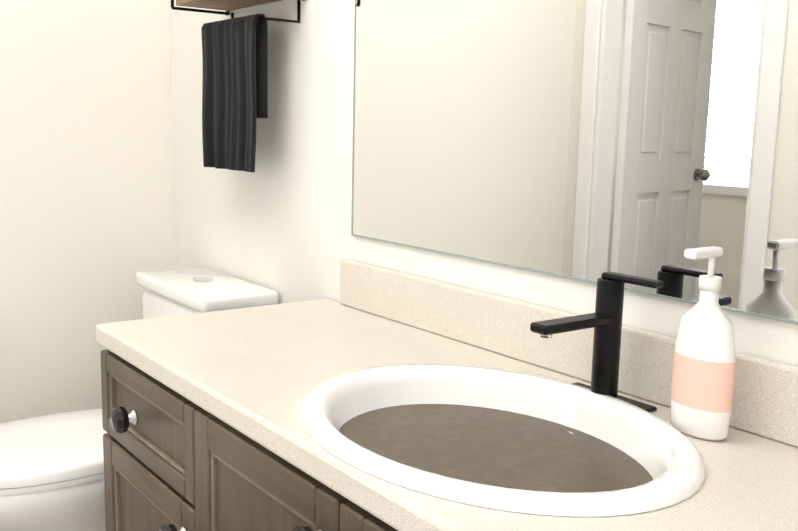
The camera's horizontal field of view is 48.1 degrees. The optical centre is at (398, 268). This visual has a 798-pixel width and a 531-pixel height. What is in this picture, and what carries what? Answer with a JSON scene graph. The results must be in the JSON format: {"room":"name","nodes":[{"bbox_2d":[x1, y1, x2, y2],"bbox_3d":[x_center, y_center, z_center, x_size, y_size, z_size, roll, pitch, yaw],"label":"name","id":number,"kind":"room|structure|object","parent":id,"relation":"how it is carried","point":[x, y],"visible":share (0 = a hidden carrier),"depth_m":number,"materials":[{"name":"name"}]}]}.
{"room":"bathroom","nodes":[
{"label":"bathroom","id":0,"kind":"room"},
{"bbox_2d":[0,0,173,423],"bbox_3d":[-1.416,-0.452,2.204,1.950,2.630,0.100,-5,11,-36],"label":"wall","id":1,"kind":"structure","parent":0,"point":[86,205],"depth_m":2.56,"materials":[{"name":"white paint"}]},
{"bbox_2d":[170,0,797,366],"bbox_3d":[0.196,-0.317,1.597,0.100,2.630,2.820,-5,11,-36],"label":"wall","id":2,"kind":"structure","parent":0,"point":[279,219],"depth_m":2.09,"materials":[{"name":"white paint"}]},
{"bbox_2d":[171,0,305,172],"bbox_3d":[-0.395,-0.500,2.156,0.159,0.518,0.408,-5,11,-36],"label":"shelf","id":3,"kind":"object","parent":2,"relation":"attached to","point":[235,80],"visible":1,"depth_m":2.14,"materials":[{"name":"black fabric"}]},
{"bbox_2d":[201,13,267,172],"bbox_3d":[-0.407,-0.421,2.166,0.050,0.358,0.300,-5,11,-36],"label":"towel","id":4,"kind":"object","parent":3,"relation":"hanging from","point":[234,50],"depth_m":2.13,"materials":[{"name":"black fabric"}]},
{"bbox_2d":[336,259,797,446],"bbox_3d":[0.397,0.150,1.278,0.019,0.100,1.742,-5,11,-36],"label":"backsplash","id":5,"kind":"structure","parent":2,"relation":"attached to","point":[765,392],"depth_m":1.49,"materials":[{"name":"beige stone"}]},
{"bbox_2d":[351,0,797,324],"bbox_3d":[0.423,-0.422,1.185,0.006,0.953,1.721,-5,11,-36],"label":"mirror","id":6,"kind":"object","parent":2,"relation":"attached to","point":[589,141],"visible":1,"depth_m":1.38,"materials":[{"name":"clear glass"}]},
{"bbox_3d":[-0.921,1.122,1.073,2.730,0.100,2.920,-5,11,-36],"label":"floor","id":7,"kind":"structure","parent":0,"visible":0},
{"bbox_2d":[0,267,278,530],"bbox_3d":[-0.748,0.465,2.225,0.774,0.845,0.450,-5,11,-36],"label":"toilet","id":8,"kind":"object","parent":7,"relation":"on","point":[51,472],"visible":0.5,"depth_m":2.09,"materials":[{"name":"white ceramic"}]},
{"bbox_2d":[100,350,387,530],"bbox_3d":[0.142,0.664,1.225,0.568,0.806,1.817,-5,11,-36],"label":"bathroom vanity","id":9,"kind":"object","parent":7,"relation":"on","point":[169,465],"depth_m":1.42,"materials":[{"name":"brown wood"}]},
{"bbox_2d":[96,299,797,530],"bbox_3d":[0.166,0.268,1.173,0.532,0.110,1.817,-5,11,-36],"label":"countertop","id":10,"kind":"structure","parent":9,"relation":"on","point":[193,356],"depth_m":1.45,"materials":[{"name":"beige stone"}]},
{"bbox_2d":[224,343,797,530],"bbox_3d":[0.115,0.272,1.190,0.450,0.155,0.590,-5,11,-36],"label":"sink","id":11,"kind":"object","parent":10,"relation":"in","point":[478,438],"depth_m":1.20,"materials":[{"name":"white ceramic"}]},
{"bbox_2d":[524,272,663,394],"bbox_3d":[0.258,0.104,1.256,0.173,0.189,0.159,-5,11,-36],"label":"faucet","id":12,"kind":"object","parent":10,"relation":"on","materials":[{"name":"black metal"}]},
{"bbox_2d":[671,246,735,440],"bbox_3d":[0.388,0.095,1.150,0.077,0.246,0.085,-5,11,-36],"label":"soap bottle","id":13,"kind":"object","parent":10,"relation":"on","point":[703,372],"visible":1,"depth_m":1.14,"materials":[{"name":"white plastic"}]}
]}

